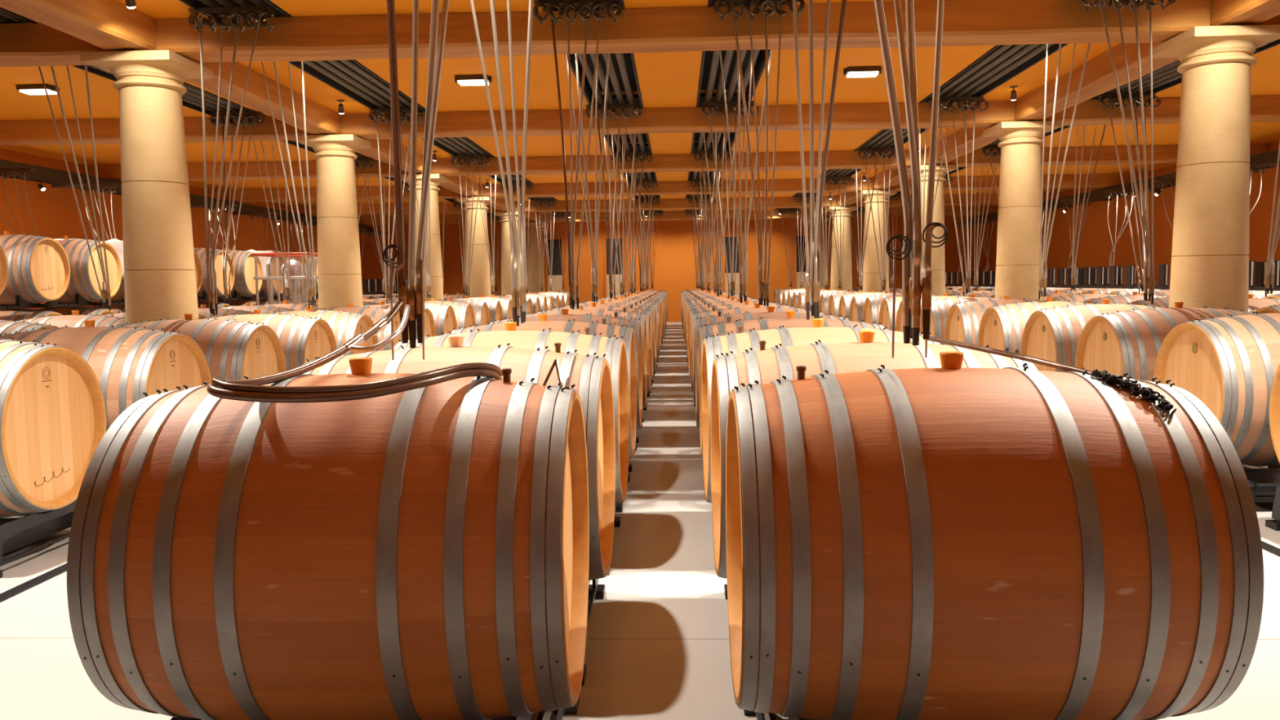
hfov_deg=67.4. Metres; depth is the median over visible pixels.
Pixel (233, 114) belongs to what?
hanging cables
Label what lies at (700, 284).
hanging cables
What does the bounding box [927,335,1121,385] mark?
rod
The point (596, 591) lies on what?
rack
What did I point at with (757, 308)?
barrel
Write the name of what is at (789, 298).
barrel
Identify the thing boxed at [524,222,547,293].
stone column
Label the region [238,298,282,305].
barrel
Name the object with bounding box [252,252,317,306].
trolley
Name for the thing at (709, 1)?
channel
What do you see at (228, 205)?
hanging cables
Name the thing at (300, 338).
barrel
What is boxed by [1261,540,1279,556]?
floor drain
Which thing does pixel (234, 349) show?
barrel
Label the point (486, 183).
spotlight
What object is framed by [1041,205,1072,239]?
hanging cables
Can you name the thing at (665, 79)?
ceiling
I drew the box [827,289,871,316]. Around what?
barrel
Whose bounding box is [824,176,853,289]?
hanging cables
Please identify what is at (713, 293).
barrel
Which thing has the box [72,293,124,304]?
cradle
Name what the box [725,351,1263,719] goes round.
barrel
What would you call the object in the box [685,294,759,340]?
barrel
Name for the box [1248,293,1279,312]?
barrel
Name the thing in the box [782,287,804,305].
barrel
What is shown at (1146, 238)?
hanging cables
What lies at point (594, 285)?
hanging cables
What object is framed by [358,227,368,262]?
hanging cables
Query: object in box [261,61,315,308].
hanging cables
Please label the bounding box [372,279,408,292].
rack
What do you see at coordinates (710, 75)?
channel
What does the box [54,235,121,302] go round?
barrel
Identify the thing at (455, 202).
hanging cables
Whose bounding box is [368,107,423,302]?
hanging cables
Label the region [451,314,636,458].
barrel
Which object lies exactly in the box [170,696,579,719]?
rack
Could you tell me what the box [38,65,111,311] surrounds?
hanging cables
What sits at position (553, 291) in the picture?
barrel
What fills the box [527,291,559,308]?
barrel
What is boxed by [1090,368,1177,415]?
chain
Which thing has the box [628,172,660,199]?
channel
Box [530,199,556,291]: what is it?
hanging cables
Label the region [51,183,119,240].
hanging cables
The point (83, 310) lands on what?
barrel
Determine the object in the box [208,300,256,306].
barrel
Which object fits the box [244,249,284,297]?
barrel
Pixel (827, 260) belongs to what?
hanging cables
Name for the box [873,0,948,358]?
hanging cables
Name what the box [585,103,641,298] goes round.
hanging cables
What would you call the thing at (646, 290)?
barrel
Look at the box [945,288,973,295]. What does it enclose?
barrel
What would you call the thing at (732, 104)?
hanging cables
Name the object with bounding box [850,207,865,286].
hanging cables
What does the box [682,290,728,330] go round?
barrel
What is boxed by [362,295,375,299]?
barrel
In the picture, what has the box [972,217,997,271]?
hanging cables
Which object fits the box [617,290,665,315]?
barrel
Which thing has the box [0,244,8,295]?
barrel
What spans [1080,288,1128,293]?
barrel
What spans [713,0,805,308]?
hanging cables
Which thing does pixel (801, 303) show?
barrel
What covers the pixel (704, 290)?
barrel
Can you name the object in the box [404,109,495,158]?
channel
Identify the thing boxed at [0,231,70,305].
barrel
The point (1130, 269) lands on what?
rack
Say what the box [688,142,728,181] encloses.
channel
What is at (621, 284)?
hanging cables
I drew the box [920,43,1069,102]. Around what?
ceiling vent
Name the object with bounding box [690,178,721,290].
hanging cables
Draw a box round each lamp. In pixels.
[16,84,59,94]
[454,74,492,85]
[843,66,881,77]
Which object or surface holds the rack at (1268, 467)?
on the floor
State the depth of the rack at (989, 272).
21.37 m
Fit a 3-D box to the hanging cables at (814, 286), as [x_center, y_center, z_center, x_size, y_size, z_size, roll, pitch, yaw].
[0.697,-1.192,3.748,0.609,2.091,0.536,-1,5,2]
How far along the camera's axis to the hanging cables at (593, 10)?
6.42 m
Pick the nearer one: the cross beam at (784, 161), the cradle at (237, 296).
the cross beam at (784, 161)
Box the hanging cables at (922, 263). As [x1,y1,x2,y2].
[919,128,948,286]
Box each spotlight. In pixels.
[37,180,44,191]
[124,0,136,8]
[337,99,344,114]
[432,151,436,160]
[484,179,488,187]
[862,173,866,181]
[1009,85,1017,101]
[1155,187,1160,195]
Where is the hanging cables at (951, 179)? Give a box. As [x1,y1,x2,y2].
[943,174,952,190]
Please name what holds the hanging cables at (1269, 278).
hanging from the channel at (1167, 76)
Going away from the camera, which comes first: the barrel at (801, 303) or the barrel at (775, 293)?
the barrel at (801, 303)
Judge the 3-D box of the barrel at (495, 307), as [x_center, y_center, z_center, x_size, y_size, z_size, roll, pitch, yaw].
[-2.567,-0.547,14.305,0.954,0.808,0.776,-1,5,2]
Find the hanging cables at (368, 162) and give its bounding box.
[354,156,375,222]
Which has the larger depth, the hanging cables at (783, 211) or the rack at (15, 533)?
the hanging cables at (783, 211)
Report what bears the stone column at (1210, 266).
on the floor
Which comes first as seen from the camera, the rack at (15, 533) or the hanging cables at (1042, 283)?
the rack at (15, 533)
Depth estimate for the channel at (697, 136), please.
13.19 m
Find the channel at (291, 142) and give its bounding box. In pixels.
[236,114,368,158]
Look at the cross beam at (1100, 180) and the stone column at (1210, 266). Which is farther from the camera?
the cross beam at (1100, 180)
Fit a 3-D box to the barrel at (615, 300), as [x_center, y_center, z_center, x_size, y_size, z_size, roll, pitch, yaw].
[-0.274,-0.333,11.242,0.954,0.811,0.776,-1,5,2]
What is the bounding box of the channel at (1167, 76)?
[1088,39,1279,99]
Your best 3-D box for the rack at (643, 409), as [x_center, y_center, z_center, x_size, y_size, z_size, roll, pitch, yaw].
[-0.385,0.379,8.221,0.860,0.199,0.820,-1,5,2]
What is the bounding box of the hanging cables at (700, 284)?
[693,208,705,288]
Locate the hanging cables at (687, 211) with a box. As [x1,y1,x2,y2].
[685,209,707,288]
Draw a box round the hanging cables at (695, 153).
[693,150,734,293]
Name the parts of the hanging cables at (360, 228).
bracket arm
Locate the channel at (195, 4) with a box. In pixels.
[178,0,291,18]
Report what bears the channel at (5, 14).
attached to the ceiling
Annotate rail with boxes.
[0,159,376,234]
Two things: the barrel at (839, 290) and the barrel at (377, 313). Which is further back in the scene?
the barrel at (839, 290)
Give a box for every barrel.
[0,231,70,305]
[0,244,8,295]
[0,308,62,320]
[0,318,57,336]
[0,320,211,431]
[0,337,106,517]
[13,310,125,327]
[37,306,115,315]
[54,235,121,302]
[66,355,589,719]
[91,304,124,312]
[102,311,206,319]
[111,239,124,301]
[113,313,286,381]
[193,245,234,298]
[193,249,202,293]
[196,309,337,370]
[197,301,231,308]
[198,304,253,318]
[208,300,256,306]
[217,248,262,297]
[220,302,293,314]
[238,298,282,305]
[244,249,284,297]
[261,306,378,355]
[263,300,318,310]
[280,257,305,295]
[296,299,318,305]
[303,334,615,580]
[308,257,318,293]
[314,303,408,351]
[354,301,435,338]
[362,294,385,298]
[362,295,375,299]
[363,297,396,304]
[363,301,379,305]
[368,296,398,301]
[378,293,398,297]
[384,302,457,336]
[394,321,629,504]
[424,297,475,328]
[429,297,490,325]
[443,293,465,298]
[443,295,459,299]
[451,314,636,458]
[452,296,503,322]
[470,295,512,319]
[483,294,520,315]
[488,308,642,429]
[494,293,533,315]
[505,294,540,313]
[520,305,647,408]
[526,293,547,311]
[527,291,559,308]
[528,292,554,310]
[537,302,651,392]
[538,291,564,307]
[546,290,568,294]
[547,290,569,306]
[552,300,653,380]
[558,289,576,304]
[565,297,656,370]
[575,297,657,362]
[586,295,659,355]
[591,294,661,350]
[597,293,661,310]
[606,292,662,308]
[607,293,662,341]
[613,292,664,333]
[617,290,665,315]
[617,291,665,328]
[626,291,666,326]
[635,289,666,322]
[647,289,667,319]
[680,288,701,311]
[681,288,719,324]
[681,289,724,306]
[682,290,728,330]
[683,290,735,296]
[683,291,736,337]
[684,292,743,338]
[684,293,748,344]
[684,293,755,349]
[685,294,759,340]
[686,295,766,361]
[687,297,776,369]
[688,297,789,379]
[689,300,804,391]
[693,302,823,407]
[694,306,848,428]
[698,311,884,457]
[702,318,940,502]
[710,330,1037,578]
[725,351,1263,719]
[773,287,797,303]
[777,287,801,304]
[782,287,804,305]
[786,288,805,306]
[792,289,805,307]
[797,288,835,308]
[804,288,838,311]
[819,288,857,315]
[820,288,853,295]
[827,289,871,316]
[838,289,884,319]
[848,290,901,321]
[862,291,902,324]
[879,293,954,331]
[888,288,902,293]
[895,293,970,331]
[919,293,1001,344]
[944,295,1047,345]
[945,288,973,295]
[946,286,968,290]
[947,288,991,296]
[957,286,986,290]
[967,291,995,297]
[971,286,995,290]
[977,297,1098,353]
[985,288,995,291]
[1020,298,1172,372]
[1041,289,1078,301]
[1042,287,1074,293]
[1045,290,1126,302]
[1058,288,1102,293]
[1075,302,1258,382]
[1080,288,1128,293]
[1084,291,1168,304]
[1108,288,1162,295]
[1129,295,1169,307]
[1139,288,1169,296]
[1153,306,1279,466]
[1248,290,1279,297]
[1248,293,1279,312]
[1254,304,1279,313]
[1265,293,1279,298]
[1269,364,1279,462]
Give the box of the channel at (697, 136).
[691,92,746,154]
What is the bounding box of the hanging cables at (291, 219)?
[269,217,314,252]
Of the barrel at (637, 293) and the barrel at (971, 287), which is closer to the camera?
the barrel at (637, 293)
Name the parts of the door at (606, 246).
glass, panel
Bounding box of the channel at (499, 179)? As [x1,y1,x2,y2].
[488,155,533,183]
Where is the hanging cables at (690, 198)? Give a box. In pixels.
[688,196,715,289]
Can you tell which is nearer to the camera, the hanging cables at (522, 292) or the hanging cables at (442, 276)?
the hanging cables at (522, 292)
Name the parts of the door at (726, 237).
panel, glass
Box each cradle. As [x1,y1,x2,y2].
[0,294,67,309]
[0,306,6,309]
[30,293,119,306]
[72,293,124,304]
[197,291,229,301]
[228,290,282,298]
[231,290,255,300]
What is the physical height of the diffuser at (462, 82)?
0.020 m
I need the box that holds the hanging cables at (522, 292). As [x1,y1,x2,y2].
[470,0,533,325]
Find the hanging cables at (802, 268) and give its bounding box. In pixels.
[796,208,809,288]
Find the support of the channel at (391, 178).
attached to the ceiling
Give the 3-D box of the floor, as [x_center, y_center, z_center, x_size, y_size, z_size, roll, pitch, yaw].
[0.245,0.307,11.511,18.200,0.200,32.500,-1,5,2]
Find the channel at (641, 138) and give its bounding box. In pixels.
[594,94,652,155]
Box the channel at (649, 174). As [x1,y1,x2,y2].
[615,143,657,182]
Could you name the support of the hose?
on the barrel at (421, 553)
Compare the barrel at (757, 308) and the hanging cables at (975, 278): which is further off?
the hanging cables at (975, 278)
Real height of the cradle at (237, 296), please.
0.145 m
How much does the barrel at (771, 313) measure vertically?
0.811 m
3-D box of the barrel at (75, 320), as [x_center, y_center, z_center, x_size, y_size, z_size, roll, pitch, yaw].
[-4.432,0.016,7.580,0.954,0.811,0.776,-1,5,2]
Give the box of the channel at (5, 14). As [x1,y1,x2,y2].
[0,7,35,23]
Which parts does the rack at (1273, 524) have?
plate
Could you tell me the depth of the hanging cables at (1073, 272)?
11.34 m
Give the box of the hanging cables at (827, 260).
[822,192,838,288]
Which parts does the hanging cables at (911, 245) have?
thin rod, thin rod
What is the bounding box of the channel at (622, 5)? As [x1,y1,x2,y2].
[537,0,624,11]
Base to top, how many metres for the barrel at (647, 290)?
0.808 m
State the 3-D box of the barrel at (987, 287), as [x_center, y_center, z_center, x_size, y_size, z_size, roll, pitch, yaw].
[8.225,-1.335,22.358,0.954,0.808,0.776,-1,5,2]
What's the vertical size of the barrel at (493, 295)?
0.808 m
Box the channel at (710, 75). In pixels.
[696,0,784,107]
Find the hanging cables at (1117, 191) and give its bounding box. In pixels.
[1102,189,1160,266]
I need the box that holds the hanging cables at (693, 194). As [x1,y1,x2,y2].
[693,194,712,290]
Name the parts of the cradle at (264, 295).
rail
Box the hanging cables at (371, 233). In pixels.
[359,231,388,279]
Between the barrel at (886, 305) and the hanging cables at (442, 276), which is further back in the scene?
the hanging cables at (442, 276)
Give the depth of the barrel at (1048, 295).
11.99 m
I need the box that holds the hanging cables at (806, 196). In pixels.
[795,195,816,281]
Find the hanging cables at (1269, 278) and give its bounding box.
[1264,140,1279,297]
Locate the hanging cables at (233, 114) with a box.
[209,111,265,303]
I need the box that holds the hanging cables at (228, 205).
[190,204,237,250]
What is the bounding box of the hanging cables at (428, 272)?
[402,137,431,297]
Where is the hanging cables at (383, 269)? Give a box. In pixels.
[363,177,385,295]
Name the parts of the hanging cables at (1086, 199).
bracket arm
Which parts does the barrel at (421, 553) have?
bracket leg, bracket leg, steel bracket, bracket leg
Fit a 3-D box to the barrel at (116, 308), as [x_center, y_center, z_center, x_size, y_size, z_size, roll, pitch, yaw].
[-6.899,-0.364,12.730,0.954,0.808,0.776,-1,5,2]
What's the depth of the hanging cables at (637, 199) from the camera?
21.81 m
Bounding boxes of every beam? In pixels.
[0,0,156,51]
[0,0,1279,66]
[0,94,1279,146]
[84,142,1267,181]
[185,62,341,134]
[206,173,1138,201]
[287,192,1057,215]
[355,138,422,173]
[357,205,998,225]
[439,176,480,196]
[488,197,515,211]
[524,212,539,222]
[813,207,831,217]
[836,191,863,205]
[871,168,911,190]
[925,127,998,164]
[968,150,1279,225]
[1013,42,1178,121]
[1211,0,1279,26]
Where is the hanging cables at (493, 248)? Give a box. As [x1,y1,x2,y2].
[475,175,496,294]
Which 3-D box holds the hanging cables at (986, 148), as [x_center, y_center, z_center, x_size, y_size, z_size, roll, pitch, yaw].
[5.313,-2.060,13.879,0.604,2.103,0.540,-1,5,2]
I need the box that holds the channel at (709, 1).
[708,0,790,7]
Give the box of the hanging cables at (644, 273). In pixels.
[632,195,652,291]
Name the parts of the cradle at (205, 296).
rail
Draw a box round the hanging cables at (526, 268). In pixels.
[513,197,529,292]
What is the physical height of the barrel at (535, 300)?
0.808 m
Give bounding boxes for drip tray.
[0,511,73,554]
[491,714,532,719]
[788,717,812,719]
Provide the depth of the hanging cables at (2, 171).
11.55 m
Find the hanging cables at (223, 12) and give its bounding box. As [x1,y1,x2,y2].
[188,5,274,315]
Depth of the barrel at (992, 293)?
14.04 m
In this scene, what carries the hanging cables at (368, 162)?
hanging from the ceiling
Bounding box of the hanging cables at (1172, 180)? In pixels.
[1155,177,1176,228]
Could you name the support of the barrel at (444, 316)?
on the rack
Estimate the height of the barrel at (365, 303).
0.808 m
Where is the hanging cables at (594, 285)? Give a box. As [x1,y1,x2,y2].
[564,53,609,302]
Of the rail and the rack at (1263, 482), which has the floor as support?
the rack at (1263, 482)
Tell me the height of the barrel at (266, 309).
0.811 m
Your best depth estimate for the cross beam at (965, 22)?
6.80 m
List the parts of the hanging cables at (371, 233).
bracket arm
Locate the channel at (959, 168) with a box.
[946,147,995,175]
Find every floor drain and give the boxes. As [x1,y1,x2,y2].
[0,563,66,602]
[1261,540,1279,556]
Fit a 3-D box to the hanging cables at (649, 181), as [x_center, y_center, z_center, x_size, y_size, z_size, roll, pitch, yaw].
[0.040,-2.323,17.938,0.609,2.091,0.536,-1,5,2]
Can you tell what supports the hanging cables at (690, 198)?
hanging from the ceiling
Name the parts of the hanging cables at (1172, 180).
bracket arm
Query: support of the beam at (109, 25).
on the stone column at (160, 275)
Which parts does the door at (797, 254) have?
panel, glass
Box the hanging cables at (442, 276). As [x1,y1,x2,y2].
[440,199,444,293]
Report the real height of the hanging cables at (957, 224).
1.303 m
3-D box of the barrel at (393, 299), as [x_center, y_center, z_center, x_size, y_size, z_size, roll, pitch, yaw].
[-4.136,-0.641,15.736,0.954,0.808,0.776,-1,5,2]
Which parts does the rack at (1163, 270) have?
rail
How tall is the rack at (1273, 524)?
0.199 m
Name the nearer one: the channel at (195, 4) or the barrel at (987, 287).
the channel at (195, 4)
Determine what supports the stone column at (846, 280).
on the floor
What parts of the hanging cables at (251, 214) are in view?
bracket arm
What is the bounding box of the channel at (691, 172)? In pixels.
[685,171,715,199]
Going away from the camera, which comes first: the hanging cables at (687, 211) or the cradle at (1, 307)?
the cradle at (1, 307)
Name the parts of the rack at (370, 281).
rail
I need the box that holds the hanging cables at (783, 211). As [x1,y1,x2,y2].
[777,208,800,287]
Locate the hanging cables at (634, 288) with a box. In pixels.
[620,172,641,293]
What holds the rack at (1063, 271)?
on the barrel at (1078, 291)
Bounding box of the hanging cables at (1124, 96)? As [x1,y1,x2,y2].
[1097,93,1160,293]
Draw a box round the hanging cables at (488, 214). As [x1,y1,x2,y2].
[487,213,501,290]
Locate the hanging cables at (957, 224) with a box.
[951,222,987,272]
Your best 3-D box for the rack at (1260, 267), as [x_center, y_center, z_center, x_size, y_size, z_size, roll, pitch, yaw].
[7.874,-1.150,13.139,0.820,0.360,1.000,-1,5,2]
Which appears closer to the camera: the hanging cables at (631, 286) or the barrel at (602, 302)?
the barrel at (602, 302)
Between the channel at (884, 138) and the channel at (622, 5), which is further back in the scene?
the channel at (884, 138)
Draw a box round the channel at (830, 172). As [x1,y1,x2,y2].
[816,149,861,178]
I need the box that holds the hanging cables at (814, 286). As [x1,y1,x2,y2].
[792,0,846,319]
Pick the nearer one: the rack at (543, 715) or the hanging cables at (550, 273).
the rack at (543, 715)
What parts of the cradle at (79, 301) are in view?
rail, rail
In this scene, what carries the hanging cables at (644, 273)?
hanging from the ceiling
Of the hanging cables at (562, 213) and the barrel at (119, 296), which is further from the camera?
the hanging cables at (562, 213)
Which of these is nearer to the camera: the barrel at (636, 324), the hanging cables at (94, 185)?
the barrel at (636, 324)
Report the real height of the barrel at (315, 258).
0.808 m
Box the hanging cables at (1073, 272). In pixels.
[1071,124,1106,290]
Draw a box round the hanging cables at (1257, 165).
[1249,163,1279,213]
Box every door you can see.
[545,237,564,292]
[604,236,624,297]
[723,235,742,295]
[794,233,808,288]
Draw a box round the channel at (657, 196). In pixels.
[635,195,662,211]
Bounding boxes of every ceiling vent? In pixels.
[235,10,426,113]
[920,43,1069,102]
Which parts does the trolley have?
post, post, frame, rail, post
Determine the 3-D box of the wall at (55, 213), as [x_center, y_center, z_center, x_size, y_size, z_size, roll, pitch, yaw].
[-8.769,-1.225,11.726,0.200,3.055,32.500,-1,5,2]
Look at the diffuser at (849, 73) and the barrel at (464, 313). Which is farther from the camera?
the barrel at (464, 313)
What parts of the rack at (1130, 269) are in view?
rail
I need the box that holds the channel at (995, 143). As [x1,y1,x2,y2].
[986,96,1111,146]
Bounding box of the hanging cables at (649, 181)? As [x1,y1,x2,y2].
[625,179,657,292]
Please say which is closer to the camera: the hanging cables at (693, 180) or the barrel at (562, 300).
the hanging cables at (693, 180)
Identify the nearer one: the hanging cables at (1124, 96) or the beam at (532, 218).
the hanging cables at (1124, 96)
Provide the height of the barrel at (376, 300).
0.808 m
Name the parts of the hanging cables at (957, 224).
bracket arm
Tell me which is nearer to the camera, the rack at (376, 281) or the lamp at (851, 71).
the lamp at (851, 71)
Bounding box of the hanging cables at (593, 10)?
[533,0,622,309]
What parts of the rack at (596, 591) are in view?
plate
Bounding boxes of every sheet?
[102,238,124,279]
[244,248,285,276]
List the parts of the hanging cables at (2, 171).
bracket arm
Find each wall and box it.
[0,148,317,309]
[359,215,986,322]
[985,140,1279,289]
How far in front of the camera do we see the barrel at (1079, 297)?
10.98 m
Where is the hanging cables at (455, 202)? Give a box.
[453,200,465,293]
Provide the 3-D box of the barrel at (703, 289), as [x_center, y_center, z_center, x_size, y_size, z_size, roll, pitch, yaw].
[1.404,-1.167,21.387,0.954,0.808,0.776,-1,5,3]
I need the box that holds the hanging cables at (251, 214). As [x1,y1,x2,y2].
[232,211,279,250]
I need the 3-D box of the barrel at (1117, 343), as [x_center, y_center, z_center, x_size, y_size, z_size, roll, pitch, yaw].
[3.297,0.050,5.898,0.954,0.811,0.776,-1,5,2]
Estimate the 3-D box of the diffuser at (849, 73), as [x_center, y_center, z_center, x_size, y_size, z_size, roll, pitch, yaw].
[2.032,-2.607,8.773,0.260,0.020,0.150,-1,5,2]
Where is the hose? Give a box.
[206,300,502,403]
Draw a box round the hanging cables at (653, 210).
[640,209,653,288]
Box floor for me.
[0,321,1279,719]
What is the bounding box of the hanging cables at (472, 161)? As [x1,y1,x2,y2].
[450,155,490,297]
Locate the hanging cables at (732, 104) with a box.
[701,101,759,298]
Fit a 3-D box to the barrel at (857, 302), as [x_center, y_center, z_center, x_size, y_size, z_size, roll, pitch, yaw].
[3.602,-0.608,14.054,0.954,0.808,0.776,-1,5,2]
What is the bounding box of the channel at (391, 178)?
[361,159,408,185]
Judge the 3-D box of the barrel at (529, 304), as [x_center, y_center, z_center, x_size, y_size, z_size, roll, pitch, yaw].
[-2.455,-0.794,17.363,0.954,0.808,0.776,-1,5,2]
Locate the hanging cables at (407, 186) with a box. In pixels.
[405,184,409,192]
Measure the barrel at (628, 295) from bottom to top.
0.808 m
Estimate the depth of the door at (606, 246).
27.39 m
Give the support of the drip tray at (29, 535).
on the rack at (15, 533)
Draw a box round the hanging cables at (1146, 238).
[1079,0,1177,304]
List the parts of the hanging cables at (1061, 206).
bracket arm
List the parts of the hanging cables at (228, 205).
bracket arm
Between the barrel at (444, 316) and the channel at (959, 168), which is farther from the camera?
the channel at (959, 168)
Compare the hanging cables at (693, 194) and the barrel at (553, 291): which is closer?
the hanging cables at (693, 194)
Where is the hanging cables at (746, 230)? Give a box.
[719,49,773,302]
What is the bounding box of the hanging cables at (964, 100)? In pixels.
[928,96,989,295]
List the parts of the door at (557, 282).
glass, panel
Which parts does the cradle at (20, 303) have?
rail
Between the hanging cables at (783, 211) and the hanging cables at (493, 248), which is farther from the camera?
the hanging cables at (783, 211)
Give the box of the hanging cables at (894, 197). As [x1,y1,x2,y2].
[887,194,902,286]
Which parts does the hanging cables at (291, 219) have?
bracket arm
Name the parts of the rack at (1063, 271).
rail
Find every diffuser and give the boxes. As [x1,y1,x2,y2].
[19,88,57,94]
[457,80,488,85]
[846,71,878,77]
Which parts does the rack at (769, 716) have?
plate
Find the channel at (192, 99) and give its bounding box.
[0,18,265,115]
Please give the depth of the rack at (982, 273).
21.91 m
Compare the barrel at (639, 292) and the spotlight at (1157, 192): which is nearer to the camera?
the spotlight at (1157, 192)
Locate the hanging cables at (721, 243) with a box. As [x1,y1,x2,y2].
[702,132,737,296]
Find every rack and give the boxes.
[0,499,76,577]
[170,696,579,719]
[361,278,376,294]
[364,279,397,293]
[367,279,384,294]
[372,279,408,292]
[581,578,604,685]
[607,504,621,575]
[615,473,630,512]
[628,444,636,471]
[635,422,642,443]
[641,407,646,422]
[724,584,727,599]
[743,709,812,719]
[945,271,973,284]
[945,271,986,286]
[956,271,995,286]
[970,271,985,286]
[983,270,995,286]
[1043,267,1097,287]
[1053,266,1123,288]
[1055,268,1071,284]
[1076,265,1152,288]
[1102,265,1169,288]
[1133,263,1168,288]
[1166,261,1266,288]
[1243,468,1279,502]
[1248,260,1254,290]
[1253,259,1279,290]
[1265,485,1279,530]
[1267,466,1279,468]
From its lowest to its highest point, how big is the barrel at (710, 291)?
0.808 m
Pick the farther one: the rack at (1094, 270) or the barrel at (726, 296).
the rack at (1094, 270)
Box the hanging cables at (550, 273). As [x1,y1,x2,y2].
[540,211,555,289]
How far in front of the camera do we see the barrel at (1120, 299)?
9.96 m
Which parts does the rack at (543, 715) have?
plate, plate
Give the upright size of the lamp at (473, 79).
0.065 m
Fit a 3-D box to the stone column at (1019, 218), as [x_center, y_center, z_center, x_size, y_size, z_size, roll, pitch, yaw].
[4.239,-1.193,10.743,0.640,2.808,0.640,-1,5,2]
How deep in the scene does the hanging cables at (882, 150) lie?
13.98 m
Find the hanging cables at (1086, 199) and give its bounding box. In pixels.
[1060,198,1112,268]
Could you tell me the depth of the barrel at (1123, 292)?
15.08 m
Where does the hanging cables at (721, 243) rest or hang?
hanging from the ceiling
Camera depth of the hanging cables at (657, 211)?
25.61 m
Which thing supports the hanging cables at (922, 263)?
hanging from the ceiling
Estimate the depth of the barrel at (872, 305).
12.90 m
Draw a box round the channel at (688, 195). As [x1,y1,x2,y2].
[684,194,709,211]
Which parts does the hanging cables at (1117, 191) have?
bracket arm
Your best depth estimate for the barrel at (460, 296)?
19.67 m
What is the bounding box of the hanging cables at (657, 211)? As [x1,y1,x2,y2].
[640,210,663,289]
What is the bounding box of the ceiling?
[0,0,1279,216]
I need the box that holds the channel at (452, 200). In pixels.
[444,198,455,202]
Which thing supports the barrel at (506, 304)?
on the rack
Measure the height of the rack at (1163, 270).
0.360 m
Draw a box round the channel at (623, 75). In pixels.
[552,0,643,108]
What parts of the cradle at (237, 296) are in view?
rail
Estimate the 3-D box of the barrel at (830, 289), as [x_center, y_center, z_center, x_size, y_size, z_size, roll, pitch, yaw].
[3.803,-1.019,19.151,0.954,0.808,0.776,-1,5,2]
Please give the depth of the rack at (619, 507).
4.75 m
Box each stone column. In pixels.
[80,49,213,324]
[297,133,371,309]
[401,173,448,301]
[455,196,494,297]
[495,211,525,295]
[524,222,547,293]
[807,217,831,289]
[826,205,857,291]
[856,189,897,293]
[906,164,956,295]
[982,120,1062,301]
[1148,24,1279,311]
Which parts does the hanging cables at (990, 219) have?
bracket arm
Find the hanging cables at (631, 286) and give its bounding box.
[611,151,653,295]
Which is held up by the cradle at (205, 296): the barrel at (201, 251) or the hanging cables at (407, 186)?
the barrel at (201, 251)
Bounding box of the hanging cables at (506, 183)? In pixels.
[500,182,532,271]
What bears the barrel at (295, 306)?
on the rack
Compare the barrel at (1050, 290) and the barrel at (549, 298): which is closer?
the barrel at (1050, 290)
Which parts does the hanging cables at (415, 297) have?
thin rod, thin rod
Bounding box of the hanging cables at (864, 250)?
[856,168,876,290]
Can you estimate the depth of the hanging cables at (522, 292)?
3.98 m
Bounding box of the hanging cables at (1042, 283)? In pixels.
[1038,43,1090,299]
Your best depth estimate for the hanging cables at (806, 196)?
21.72 m
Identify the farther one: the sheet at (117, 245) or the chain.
the sheet at (117, 245)
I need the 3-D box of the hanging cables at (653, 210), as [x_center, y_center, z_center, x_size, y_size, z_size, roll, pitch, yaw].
[0.156,-2.739,23.033,0.592,2.081,0.541,-1,5,2]
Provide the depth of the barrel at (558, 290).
25.28 m
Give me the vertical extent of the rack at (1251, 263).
0.360 m
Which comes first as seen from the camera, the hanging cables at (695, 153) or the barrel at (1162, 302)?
the barrel at (1162, 302)
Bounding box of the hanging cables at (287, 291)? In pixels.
[252,140,291,302]
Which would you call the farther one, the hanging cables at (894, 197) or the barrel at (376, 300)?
the hanging cables at (894, 197)
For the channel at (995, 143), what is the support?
attached to the ceiling
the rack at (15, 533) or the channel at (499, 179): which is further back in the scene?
the channel at (499, 179)
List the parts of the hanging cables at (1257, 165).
bracket arm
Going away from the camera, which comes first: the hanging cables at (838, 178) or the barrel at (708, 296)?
the barrel at (708, 296)
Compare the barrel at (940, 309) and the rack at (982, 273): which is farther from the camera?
the rack at (982, 273)
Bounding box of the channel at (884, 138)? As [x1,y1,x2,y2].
[854,98,958,151]
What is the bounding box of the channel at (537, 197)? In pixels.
[527,182,557,200]
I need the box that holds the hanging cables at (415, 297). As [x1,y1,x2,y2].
[382,0,448,359]
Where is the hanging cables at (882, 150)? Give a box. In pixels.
[857,147,896,292]
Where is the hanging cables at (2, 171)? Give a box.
[0,168,38,235]
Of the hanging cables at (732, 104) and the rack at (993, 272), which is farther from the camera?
the rack at (993, 272)
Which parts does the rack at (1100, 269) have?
rail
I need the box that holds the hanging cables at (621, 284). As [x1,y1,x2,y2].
[604,133,635,297]
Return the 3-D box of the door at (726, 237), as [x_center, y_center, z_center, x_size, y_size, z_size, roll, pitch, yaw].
[2.646,-2.321,27.297,0.560,2.450,0.050,-1,5,2]
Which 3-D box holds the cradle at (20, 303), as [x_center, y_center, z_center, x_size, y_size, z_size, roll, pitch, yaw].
[-6.978,-0.648,10.655,0.880,0.145,1.000,-1,5,2]
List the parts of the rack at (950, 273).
rail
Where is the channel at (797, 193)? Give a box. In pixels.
[792,176,832,196]
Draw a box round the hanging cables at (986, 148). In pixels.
[982,145,1000,199]
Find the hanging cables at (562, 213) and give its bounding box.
[553,212,570,289]
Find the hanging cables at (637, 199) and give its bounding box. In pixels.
[635,197,659,289]
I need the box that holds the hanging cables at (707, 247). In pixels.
[698,171,720,291]
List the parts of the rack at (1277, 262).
rail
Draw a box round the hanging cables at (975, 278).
[973,166,995,289]
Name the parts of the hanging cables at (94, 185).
bracket arm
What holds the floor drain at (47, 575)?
on the floor

